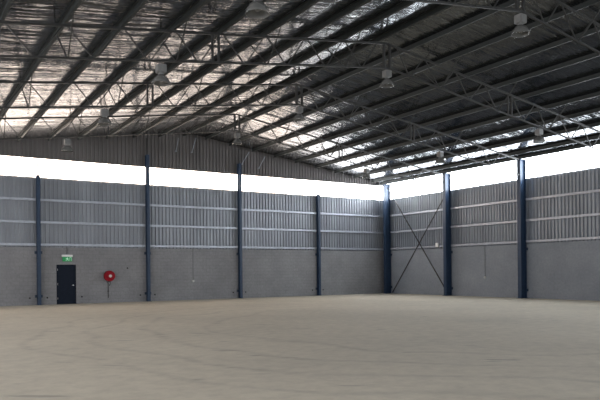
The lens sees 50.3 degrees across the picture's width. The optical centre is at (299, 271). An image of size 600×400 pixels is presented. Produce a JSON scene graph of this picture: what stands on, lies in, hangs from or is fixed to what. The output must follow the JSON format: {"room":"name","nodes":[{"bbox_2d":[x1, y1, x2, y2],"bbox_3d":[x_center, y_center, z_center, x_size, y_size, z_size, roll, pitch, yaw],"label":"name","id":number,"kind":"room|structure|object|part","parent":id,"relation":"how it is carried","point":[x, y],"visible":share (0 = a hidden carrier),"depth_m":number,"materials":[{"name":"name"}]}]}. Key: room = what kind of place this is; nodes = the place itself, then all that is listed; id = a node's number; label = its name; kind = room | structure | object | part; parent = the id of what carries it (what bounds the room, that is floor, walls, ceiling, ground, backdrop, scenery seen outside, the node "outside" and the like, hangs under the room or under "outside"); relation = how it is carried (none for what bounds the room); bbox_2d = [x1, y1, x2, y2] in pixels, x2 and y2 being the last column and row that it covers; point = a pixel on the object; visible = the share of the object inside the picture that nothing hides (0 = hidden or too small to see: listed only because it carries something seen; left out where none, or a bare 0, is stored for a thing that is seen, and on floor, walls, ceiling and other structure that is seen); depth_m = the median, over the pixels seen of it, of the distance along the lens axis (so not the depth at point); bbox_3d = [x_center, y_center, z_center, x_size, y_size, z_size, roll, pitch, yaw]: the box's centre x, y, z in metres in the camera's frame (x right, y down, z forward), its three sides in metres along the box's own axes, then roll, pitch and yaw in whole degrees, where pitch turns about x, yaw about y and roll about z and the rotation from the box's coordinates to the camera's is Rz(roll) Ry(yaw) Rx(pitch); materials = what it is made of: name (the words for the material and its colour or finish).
{"room":"empty warehouse","nodes":[
{"label":"empty warehouse","id":0,"kind":"room"},
{"bbox_2d":[0,133,383,305],"bbox_3d":[-8.377,-3.190,35.911,34.180,9.684,0.186,-1,0,-32],"label":"wall","id":1,"kind":"structure","parent":0,"point":[214,271],"depth_m":36.81,"materials":[{"name":"metal"}]},
{"bbox_2d":[0,243,35,245],"bbox_3d":[-15.788,-1.358,31.096,5.505,0.120,0.130,-1,0,-32],"label":"beam","id":2,"kind":"structure","parent":1,"relation":"attached to","point":[10,244],"depth_m":32.09,"materials":[{"name":"metal"}]},
{"bbox_2d":[0,197,35,200],"bbox_3d":[-15.811,-3.648,31.096,5.505,0.120,0.130,-1,0,-32],"label":"beam","id":3,"kind":"structure","parent":1,"relation":"attached to","point":[5,198],"depth_m":32.06,"materials":[{"name":"metal"}]},
{"bbox_2d":[0,220,35,222],"bbox_3d":[-15.799,-2.503,31.096,5.505,0.120,0.130,-1,0,-32],"label":"beam","id":4,"kind":"structure","parent":1,"relation":"attached to","point":[6,221],"depth_m":32.05,"materials":[{"name":"metal"}]},
{"bbox_2d":[56,265,75,303],"bbox_3d":[-12.229,0.661,33.421,0.980,2.060,0.214,-1,0,-32],"label":"door","id":5,"kind":"structure","parent":1,"relation":"in","point":[65,274],"depth_m":33.37,"materials":[{"name":"black paint"}]},
{"bbox_2d":[62,255,72,260],"bbox_3d":[-12.150,-0.917,33.346,0.540,0.765,0.098,-1,0,-32],"label":"exit sign","id":6,"kind":"object","parent":1,"relation":"attached to","point":[64,257],"visible":1,"depth_m":33.32,"materials":[{"name":"green plastic"}]},
{"bbox_3d":[-12.151,-0.656,33.351,0.470,0.243,0.030,-1,0,-32],"label":"panel","id":7,"kind":"part","parent":6,"relation":"part of","materials":[{"name":"green plastic"}]},
{"bbox_2d":[40,199,144,205],"bbox_3d":[-10.973,-3.697,34.157,5.505,0.120,0.130,-1,0,-32],"label":"beam","id":8,"kind":"structure","parent":1,"relation":"attached to","point":[47,200],"depth_m":34.06,"materials":[{"name":"metal"}]},
{"bbox_2d":[41,221,144,226],"bbox_3d":[-10.961,-2.552,34.157,5.505,0.120,0.130,-1,0,-32],"label":"beam","id":9,"kind":"structure","parent":1,"relation":"attached to","point":[42,222],"depth_m":33.95,"materials":[{"name":"metal"}]},
{"bbox_2d":[41,243,145,246],"bbox_3d":[-10.950,-1.407,34.157,5.505,0.120,0.130,-1,0,-32],"label":"beam","id":10,"kind":"structure","parent":1,"relation":"attached to","point":[42,244],"depth_m":34.16,"materials":[{"name":"metal"}]},
{"bbox_2d":[104,271,114,297],"bbox_3d":[-10.254,0.679,34.358,0.570,1.465,0.398,-1,0,-32],"label":"hose reel","id":11,"kind":"object","parent":1,"relation":"attached to","point":[109,276],"visible":1,"depth_m":34.27,"materials":[{"name":"red metal"}]},
{"bbox_2d":[0,155,382,199],"bbox_3d":[-8.423,-5.362,35.884,34.110,0.970,0.065,-1,0,-32],"label":"window","id":12,"kind":"structure","parent":1,"relation":"in","point":[9,165],"depth_m":36.69,"materials":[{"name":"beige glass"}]},
{"bbox_2d":[150,204,237,210],"bbox_3d":[-6.135,-3.745,37.218,5.505,0.120,0.130,-1,0,-32],"label":"beam","id":13,"kind":"structure","parent":1,"relation":"attached to","point":[152,205],"depth_m":37.11,"materials":[{"name":"metal"}]},
{"bbox_2d":[150,225,237,228],"bbox_3d":[-6.124,-2.600,37.218,5.505,0.120,0.130,-1,0,-32],"label":"beam","id":14,"kind":"structure","parent":1,"relation":"attached to","point":[173,226],"depth_m":37.10,"materials":[{"name":"metal"}]},
{"bbox_2d":[150,245,237,247],"bbox_3d":[-6.112,-1.456,37.218,5.505,0.120,0.130,-1,0,-32],"label":"beam","id":15,"kind":"structure","parent":1,"relation":"attached to","point":[173,246],"depth_m":37.00,"materials":[{"name":"metal"}]},
{"bbox_2d":[242,209,315,213],"bbox_3d":[-1.298,-3.794,40.279,5.505,0.120,0.130,-1,0,-32],"label":"beam","id":16,"kind":"structure","parent":1,"relation":"attached to","point":[257,210],"depth_m":40.21,"materials":[{"name":"metal"}]},
{"bbox_2d":[242,227,315,231],"bbox_3d":[-1.286,-2.649,40.279,5.505,0.120,0.130,-1,0,-32],"label":"beam","id":17,"kind":"structure","parent":1,"relation":"attached to","point":[243,228],"depth_m":40.16,"materials":[{"name":"metal"}]},
{"bbox_2d":[242,246,316,248],"bbox_3d":[-1.274,-1.504,40.279,5.505,0.120,0.130,-1,0,-32],"label":"beam","id":18,"kind":"structure","parent":1,"relation":"attached to","point":[254,247],"depth_m":40.16,"materials":[{"name":"metal"}]},
{"bbox_2d":[320,212,382,216],"bbox_3d":[3.519,-3.843,43.326,5.455,0.120,0.130,-1,0,-32],"label":"beam","id":19,"kind":"structure","parent":1,"relation":"attached to","point":[320,212],"depth_m":43.18,"materials":[{"name":"metal"}]},
{"bbox_2d":[321,230,382,233],"bbox_3d":[3.531,-2.698,43.326,5.455,0.120,0.130,-1,0,-32],"label":"beam","id":20,"kind":"structure","parent":1,"relation":"attached to","point":[321,230],"depth_m":43.22,"materials":[{"name":"metal"}]},
{"bbox_2d":[321,247,383,249],"bbox_3d":[3.542,-1.553,43.326,5.455,0.120,0.130,-1,0,-32],"label":"beam","id":21,"kind":"structure","parent":1,"relation":"attached to","point":[321,247],"depth_m":43.35,"materials":[{"name":"metal"}]},
{"bbox_2d":[0,293,599,399],"bbox_3d":[7.055,1.597,10.869,35.400,0.200,59.400,-1,0,-32],"label":"floor","id":22,"kind":"structure","parent":0,"point":[377,346],"depth_m":12.96,"materials":[{"name":"concrete"}]},
{"bbox_2d":[34,161,42,304],"bbox_3d":[-13.297,-1.974,32.504,0.360,7.349,0.280,-1,0,-32],"label":"column","id":23,"kind":"structure","parent":22,"relation":"on","point":[38,252],"depth_m":32.43,"materials":[{"name":"blue metal"}]},
{"bbox_2d":[144,138,150,301],"bbox_3d":[-8.468,-2.897,35.565,0.360,9.097,0.280,-1,0,-32],"label":"column","id":24,"kind":"structure","parent":22,"relation":"on","point":[147,253],"depth_m":35.49,"materials":[{"name":"blue metal"}]},
{"bbox_2d":[237,149,242,297],"bbox_3d":[-3.630,-2.910,38.626,0.360,9.026,0.280,-1,0,-32],"label":"column","id":25,"kind":"structure","parent":22,"relation":"on","point":[239,172],"depth_m":38.56,"materials":[{"name":"blue metal"}]},
{"bbox_2d":[315,183,321,295],"bbox_3d":[1.216,-2.120,41.687,0.360,7.349,0.280,-1,0,-32],"label":"column","id":26,"kind":"structure","parent":22,"relation":"on","point":[318,222],"depth_m":41.66,"materials":[{"name":"blue metal"}]},
{"bbox_2d":[383,184,391,293],"bbox_3d":[6.023,-2.259,44.261,0.550,7.529,0.390,-1,0,-32],"label":"column","id":27,"kind":"structure","parent":22,"relation":"on","point":[386,194],"depth_m":44.26,"materials":[{"name":"blue metal"}]},
{"bbox_2d":[392,199,442,292],"bbox_3d":[7.674,-1.650,41.746,0.050,6.234,5.176,-1,0,-32],"label":"rod","id":28,"kind":"object","parent":22,"relation":"on","point":[442,199],"visible":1,"depth_m":41.71,"materials":[{"name":"blue paint"}]},
{"bbox_2d":[442,173,452,295],"bbox_3d":[9.071,-2.289,39.445,0.550,7.529,0.390,-1,0,-32],"label":"column","id":29,"kind":"structure","parent":22,"relation":"on","point":[447,268],"depth_m":39.44,"materials":[{"name":"blue metal"}]},
{"bbox_2d":[387,187,443,286],"bbox_3d":[7.508,-2.383,41.829,0.050,6.962,5.487,-1,0,-32],"label":"rod","id":30,"kind":"object","parent":29,"relation":"attached to","point":[387,187],"visible":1,"depth_m":41.66,"materials":[{"name":"blue paint"}]},
{"bbox_2d":[517,159,527,298],"bbox_3d":[12.049,-2.320,34.737,0.550,7.529,0.390,-1,0,-32],"label":"column","id":31,"kind":"structure","parent":22,"relation":"on","point":[522,248],"depth_m":34.74,"materials":[{"name":"blue metal"}]},
{"bbox_2d":[0,0,599,183],"bbox_3d":[3.529,-6.787,16.916,34.650,2.742,45.300,-1,0,-32],"label":"ceiling","id":32,"kind":"structure","parent":0,"point":[155,14],"depth_m":23.79,"materials":[{"name":"metal"}]},
{"bbox_2d":[0,0,12,29],"bbox_3d":[-4.716,-6.289,11.575,0.111,0.180,44.895,-1,0,-32],"label":"beam","id":33,"kind":"structure","parent":32,"relation":"attached to","point":[6,5],"depth_m":15.23,"materials":[{"name":"grey metal"}]},
{"bbox_2d":[0,0,82,121],"bbox_3d":[-3.467,-6.507,12.367,0.111,0.180,44.895,-1,0,-32],"label":"beam","id":34,"kind":"structure","parent":32,"relation":"attached to","point":[75,4],"depth_m":18.49,"materials":[{"name":"grey metal"}]},
{"bbox_2d":[17,0,147,141],"bbox_3d":[-2.219,-6.726,13.158,0.111,0.180,44.895,-1,0,-32],"label":"beam","id":35,"kind":"structure","parent":32,"relation":"attached to","point":[139,4],"depth_m":19.67,"materials":[{"name":"grey metal"}]},
{"bbox_2d":[48,0,209,140],"bbox_3d":[-0.970,-6.944,13.949,0.111,0.180,44.895,-1,0,-32],"label":"beam","id":36,"kind":"structure","parent":32,"relation":"attached to","point":[198,4],"depth_m":20.41,"materials":[{"name":"grey metal"}]},
{"bbox_2d":[77,0,266,139],"bbox_3d":[0.279,-7.162,14.740,0.111,0.180,44.895,-1,0,-32],"label":"beam","id":37,"kind":"structure","parent":32,"relation":"attached to","point":[240,15],"depth_m":20.99,"materials":[{"name":"grey metal"}]},
{"bbox_2d":[106,0,320,138],"bbox_3d":[1.527,-7.381,15.532,0.111,0.180,44.895,-1,0,-32],"label":"beam","id":38,"kind":"structure","parent":32,"relation":"attached to","point":[307,4],"depth_m":21.59,"materials":[{"name":"grey metal"}]},
{"bbox_2d":[0,110,440,187],"bbox_3d":[-5.405,-6.082,30.514,33.389,3.590,1.922,-1,0,-32],"label":"roof truss","id":39,"kind":"object","parent":32,"relation":"attached to","point":[209,114],"visible":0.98,"depth_m":31.22,"materials":[{"name":"grey metal"}]},
{"bbox_2d":[61,138,73,152],"bbox_3d":[-10.039,-5.483,27.579,0.500,0.598,0.500,-1,0,-32],"label":"lamp","id":40,"kind":"object","parent":39,"relation":"hanging from","point":[67,142],"visible":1,"depth_m":27.47,"materials":[{"name":"grey metal"}]},
{"bbox_3d":[-3.256,-7.430,31.883,0.075,0.837,0.075,-1,0,-32],"label":"ridge post","id":41,"kind":"part","parent":39,"relation":"part of","materials":[{"name":"grey metal"}]},
{"bbox_2d":[232,132,241,144],"bbox_3d":[-3.138,-6.690,31.952,0.500,0.598,0.500,-1,0,-32],"label":"lamp","id":42,"kind":"object","parent":39,"relation":"hanging from","point":[237,141],"visible":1,"depth_m":31.85,"materials":[{"name":"grey metal"}]},
{"bbox_3d":[-3.036,-7.432,32.022,0.075,0.837,0.075,-1,0,-32],"label":"ridge post","id":43,"kind":"part","parent":39,"relation":"part of","materials":[{"name":"grey metal"}]},
{"bbox_2d":[362,167,370,178],"bbox_3d":[3.777,-5.624,36.321,0.500,0.598,0.500,-1,0,-32],"label":"lamp","id":44,"kind":"object","parent":39,"relation":"hanging from","point":[366,175],"visible":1,"depth_m":36.22,"materials":[{"name":"grey metal"}]},
{"bbox_2d":[133,0,371,137],"bbox_3d":[2.776,-7.599,16.323,0.111,0.180,44.895,-1,0,-32],"label":"beam","id":45,"kind":"structure","parent":32,"relation":"attached to","point":[357,4],"depth_m":22.11,"materials":[{"name":"grey metal"}]},
{"bbox_2d":[0,74,518,174],"bbox_3d":[-2.297,-6.113,25.601,33.389,3.590,1.922,-1,0,-32],"label":"roof truss","id":46,"kind":"object","parent":32,"relation":"attached to","point":[31,81],"visible":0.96,"depth_m":25.77,"materials":[{"name":"grey metal"}]},
{"bbox_2d":[97,108,111,125],"bbox_3d":[-6.931,-5.514,22.666,0.500,0.598,0.500,-1,0,-32],"label":"lamp","id":47,"kind":"object","parent":46,"relation":"hanging from","point":[104,113],"visible":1,"depth_m":22.57,"materials":[{"name":"grey metal"}]},
{"bbox_3d":[-5.614,-6.505,23.505,0.060,0.837,0.060,-1,0,-32],"label":"splice post","id":48,"kind":"part","parent":46,"relation":"part of","materials":[{"name":"grey metal"}]},
{"bbox_3d":[-5.445,-6.535,23.612,0.060,0.837,0.060,-1,0,-32],"label":"splice post","id":49,"kind":"part","parent":46,"relation":"part of","materials":[{"name":"grey metal"}]},
{"bbox_3d":[-0.147,-7.462,26.970,0.075,0.837,0.075,-1,0,-32],"label":"ridge post","id":50,"kind":"part","parent":46,"relation":"part of","materials":[{"name":"grey metal"}]},
{"bbox_2d":[294,106,304,120],"bbox_3d":[-0.030,-6.721,27.039,0.500,0.598,0.500,-1,0,-32],"label":"lamp","id":51,"kind":"object","parent":46,"relation":"hanging from","point":[299,117],"visible":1,"depth_m":26.92,"materials":[{"name":"grey metal"}]},
{"bbox_3d":[0.073,-7.464,27.109,0.075,0.837,0.075,-1,0,-32],"label":"ridge post","id":52,"kind":"part","parent":46,"relation":"part of","materials":[{"name":"grey metal"}]},
{"bbox_3d":[5.270,-6.663,30.391,0.060,0.837,0.060,-1,0,-32],"label":"splice post","id":53,"kind":"part","parent":46,"relation":"part of","materials":[{"name":"grey metal"}]},
{"bbox_3d":[5.439,-6.637,30.498,0.060,0.837,0.060,-1,0,-32],"label":"splice post","id":54,"kind":"part","parent":46,"relation":"part of","materials":[{"name":"grey metal"}]},
{"bbox_2d":[435,151,444,163],"bbox_3d":[6.886,-5.655,31.407,0.500,0.598,0.500,-1,0,-32],"label":"lamp","id":55,"kind":"object","parent":46,"relation":"hanging from","point":[440,154],"visible":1,"depth_m":31.30,"materials":[{"name":"grey metal"}]},
{"bbox_2d":[158,0,415,136],"bbox_3d":[4.024,-7.817,17.114,0.111,0.180,44.895,-1,0,-32],"label":"beam","id":56,"kind":"structure","parent":32,"relation":"attached to","point":[403,4],"depth_m":22.98,"materials":[{"name":"grey metal"}]},
{"bbox_2d":[0,11,599,150],"bbox_3d":[0.758,-6.144,20.772,33.389,3.590,1.922,-1,0,-32],"label":"roof truss","id":57,"kind":"object","parent":32,"relation":"attached to","point":[6,22],"visible":1,"depth_m":20.03,"materials":[{"name":"grey metal"}]},
{"bbox_2d":[152,62,169,85],"bbox_3d":[-3.876,-5.545,17.837,0.500,0.598,0.500,-1,0,-32],"label":"lamp","id":58,"kind":"object","parent":57,"relation":"hanging from","point":[160,79],"visible":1,"depth_m":17.74,"materials":[{"name":"grey metal"}]},
{"bbox_3d":[-2.559,-6.536,18.676,0.060,0.837,0.060,-1,0,-32],"label":"splice post","id":59,"kind":"part","parent":57,"relation":"part of","materials":[{"name":"grey metal"}]},
{"bbox_3d":[-2.390,-6.566,18.783,0.060,0.837,0.060,-1,0,-32],"label":"splice post","id":60,"kind":"part","parent":57,"relation":"part of","materials":[{"name":"grey metal"}]},
{"bbox_3d":[2.908,-7.492,22.141,0.075,0.837,0.075,-1,0,-32],"label":"ridge post","id":61,"kind":"part","parent":57,"relation":"part of","materials":[{"name":"grey metal"}]},
{"bbox_2d":[380,69,393,87],"bbox_3d":[3.025,-6.752,22.210,0.500,0.598,0.500,-1,0,-32],"label":"lamp","id":62,"kind":"object","parent":57,"relation":"hanging from","point":[386,83],"visible":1,"depth_m":22.11,"materials":[{"name":"grey metal"}]},
{"bbox_3d":[3.127,-7.495,22.280,0.075,0.837,0.075,-1,0,-32],"label":"ridge post","id":63,"kind":"part","parent":57,"relation":"part of","materials":[{"name":"grey metal"}]},
{"bbox_3d":[8.325,-6.694,25.563,0.060,0.837,0.060,-1,0,-32],"label":"splice post","id":64,"kind":"part","parent":57,"relation":"part of","materials":[{"name":"grey metal"}]},
{"bbox_3d":[8.494,-6.668,25.670,0.060,0.837,0.060,-1,0,-32],"label":"splice post","id":65,"kind":"part","parent":57,"relation":"part of","materials":[{"name":"grey metal"}]},
{"bbox_2d":[533,128,545,142],"bbox_3d":[9.940,-5.686,26.578,0.500,0.598,0.500,-1,0,-32],"label":"lamp","id":66,"kind":"object","parent":57,"relation":"hanging from","point":[539,139],"visible":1,"depth_m":26.48,"materials":[{"name":"grey metal"}]},
{"bbox_2d":[183,0,462,135],"bbox_3d":[5.273,-8.036,17.906,0.111,0.180,44.895,-1,0,-32],"label":"beam","id":67,"kind":"structure","parent":32,"relation":"attached to","point":[442,7],"depth_m":23.64,"materials":[{"name":"grey metal"}]},
{"bbox_2d":[205,0,520,139],"bbox_3d":[6.433,-7.965,18.639,0.111,0.180,44.895,-1,0,-32],"label":"beam","id":68,"kind":"structure","parent":32,"relation":"attached to","point":[511,2],"depth_m":23.35,"materials":[{"name":"grey metal"}]},
{"bbox_2d":[229,0,599,145],"bbox_3d":[7.745,-7.763,19.468,0.111,0.180,44.895,-1,0,-32],"label":"beam","id":69,"kind":"structure","parent":32,"relation":"attached to","point":[589,2],"depth_m":23.12,"materials":[{"name":"grey metal"}]},
{"bbox_2d":[252,27,599,151],"bbox_3d":[9.057,-7.561,20.297,0.111,0.180,44.895,-1,0,-32],"label":"beam","id":70,"kind":"structure","parent":32,"relation":"attached to","point":[590,31],"depth_m":25.01,"materials":[{"name":"grey metal"}]},
{"bbox_2d":[273,52,599,157],"bbox_3d":[10.369,-7.359,21.126,0.111,0.180,44.895,-1,0,-32],"label":"roof purlin","id":71,"kind":"structure","parent":32,"relation":"attached to","point":[593,55],"depth_m":26.71,"materials":[{"name":"grey metal"}]},
{"bbox_2d":[295,73,599,162],"bbox_3d":[11.681,-7.157,21.954,0.111,0.180,44.895,-1,0,-32],"label":"roof purlin","id":72,"kind":"structure","parent":32,"relation":"attached to","point":[597,75],"depth_m":28.42,"materials":[{"name":"grey metal"}]},
{"bbox_2d":[315,91,599,167],"bbox_3d":[12.993,-6.955,22.783,0.111,0.180,44.895,-1,0,-32],"label":"roof purlin","id":73,"kind":"structure","parent":32,"relation":"attached to","point":[595,94],"depth_m":30.05,"materials":[{"name":"grey metal"}]},
{"bbox_2d":[334,108,599,172],"bbox_3d":[14.305,-6.752,23.612,0.111,0.180,44.895,-1,0,-32],"label":"roof purlin","id":74,"kind":"structure","parent":32,"relation":"attached to","point":[596,109],"depth_m":31.78,"materials":[{"name":"grey metal"}]},
{"bbox_2d":[353,122,599,177],"bbox_3d":[15.617,-6.550,24.440,0.111,0.180,44.895,-1,0,-32],"label":"roof purlin","id":75,"kind":"structure","parent":32,"relation":"attached to","point":[597,123],"depth_m":33.31,"materials":[{"name":"grey metal"}]},
{"bbox_2d":[371,135,599,182],"bbox_3d":[16.929,-6.348,25.269,0.111,0.180,44.895,-1,0,-32],"label":"roof purlin","id":76,"kind":"structure","parent":32,"relation":"attached to","point":[596,136],"depth_m":35.06,"materials":[{"name":"grey metal"}]},
{"bbox_2d":[380,141,599,184],"bbox_3d":[17.623,-6.241,25.708,0.111,0.180,44.895,-1,0,-32],"label":"roof purlin","id":77,"kind":"structure","parent":32,"relation":"attached to","point":[597,142],"depth_m":35.75,"materials":[{"name":"grey metal"}]},
{"bbox_2d":[406,0,599,53],"bbox_3d":[3.758,-6.175,16.030,33.389,3.590,1.922,-1,0,-32],"label":"roof truss","id":78,"kind":"object","parent":32,"relation":"attached to","point":[558,2],"visible":1,"depth_m":18.01,"materials":[{"name":"grey metal"}]},
{"bbox_2d":[245,0,269,18],"bbox_3d":[-0.876,-5.576,13.095,0.500,0.598,0.500,-1,0,-32],"label":"lamp","id":79,"kind":"object","parent":78,"relation":"hanging from","point":[256,9],"visible":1,"depth_m":13.08,"materials":[{"name":"grey metal"}]},
{"bbox_3d":[5.907,-7.523,17.399,0.075,0.837,0.075,-1,0,-32],"label":"ridge post","id":80,"kind":"part","parent":78,"relation":"part of","materials":[{"name":"grey metal"}]},
{"bbox_2d":[511,12,529,37],"bbox_3d":[6.025,-6.782,17.469,0.500,0.598,0.500,-1,0,-32],"label":"lamp","id":81,"kind":"object","parent":78,"relation":"hanging from","point":[520,30],"visible":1,"depth_m":17.40,"materials":[{"name":"grey metal"}]},
{"bbox_3d":[6.127,-7.525,17.538,0.075,0.837,0.075,-1,0,-32],"label":"ridge post","id":82,"kind":"part","parent":78,"relation":"part of","materials":[{"name":"grey metal"}]},
{"bbox_2d":[390,167,599,300],"bbox_3d":[18.043,-1.879,25.972,0.180,6.530,45.140,-1,0,-32],"label":"wall","id":83,"kind":"structure","parent":0,"point":[566,270],"depth_m":36.12,"materials":[{"name":"metal"}]},
{"bbox_2d":[390,209,442,216],"bbox_3d":[7.763,-3.886,42.000,0.130,0.120,5.450,-1,0,-32],"label":"beam","id":84,"kind":"structure","parent":83,"relation":"attached to","point":[426,211],"depth_m":42.03,"materials":[{"name":"metal"}]},
{"bbox_2d":[390,227,442,232],"bbox_3d":[7.775,-2.741,42.000,0.130,0.120,5.450,-1,0,-32],"label":"beam","id":85,"kind":"structure","parent":83,"relation":"attached to","point":[435,228],"depth_m":42.05,"materials":[{"name":"metal"}]},
{"bbox_2d":[391,245,442,249],"bbox_3d":[7.786,-1.596,42.000,0.130,0.120,5.450,-1,0,-32],"label":"beam","id":86,"kind":"structure","parent":83,"relation":"attached to","point":[439,245],"depth_m":42.30,"materials":[{"name":"metal"}]},
{"bbox_2d":[451,199,516,209],"bbox_3d":[10.776,-3.916,37.238,0.130,0.120,5.320,-1,0,-32],"label":"beam","id":87,"kind":"structure","parent":83,"relation":"attached to","point":[508,201],"depth_m":37.23,"materials":[{"name":"metal"}]},
{"bbox_2d":[451,220,516,227],"bbox_3d":[10.787,-2.771,37.238,0.130,0.120,5.320,-1,0,-32],"label":"beam","id":88,"kind":"structure","parent":83,"relation":"attached to","point":[513,221],"depth_m":37.20,"materials":[{"name":"metal"}]},
{"bbox_2d":[451,241,516,246],"bbox_3d":[10.799,-1.626,37.238,0.130,0.120,5.320,-1,0,-32],"label":"beam","id":89,"kind":"structure","parent":83,"relation":"attached to","point":[507,242],"depth_m":37.17,"materials":[{"name":"metal"}]},
{"bbox_2d":[388,145,599,198],"bbox_3d":[18.005,-5.694,25.948,0.065,1.100,45.100,-1,0,-32],"label":"window","id":90,"kind":"structure","parent":83,"relation":"in","point":[587,157],"depth_m":36.23,"materials":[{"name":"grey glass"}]},
{"bbox_2d":[526,189,599,200],"bbox_3d":[13.829,-3.947,32.413,0.130,0.120,5.600,-1,0,-32],"label":"beam","id":91,"kind":"structure","parent":83,"relation":"attached to","point":[597,190],"depth_m":32.78,"materials":[{"name":"metal"}]},
{"bbox_2d":[526,213,599,221],"bbox_3d":[13.840,-2.802,32.413,0.130,0.120,5.600,-1,0,-32],"label":"beam","id":92,"kind":"structure","parent":83,"relation":"attached to","point":[591,214],"depth_m":32.79,"materials":[{"name":"metal"}]},
{"bbox_2d":[526,236,599,242],"bbox_3d":[13.852,-1.657,32.413,0.130,0.120,5.600,-1,0,-32],"label":"beam","id":93,"kind":"structure","parent":83,"relation":"attached to","point":[596,237],"depth_m":32.81,"materials":[{"name":"metal"}]}
]}

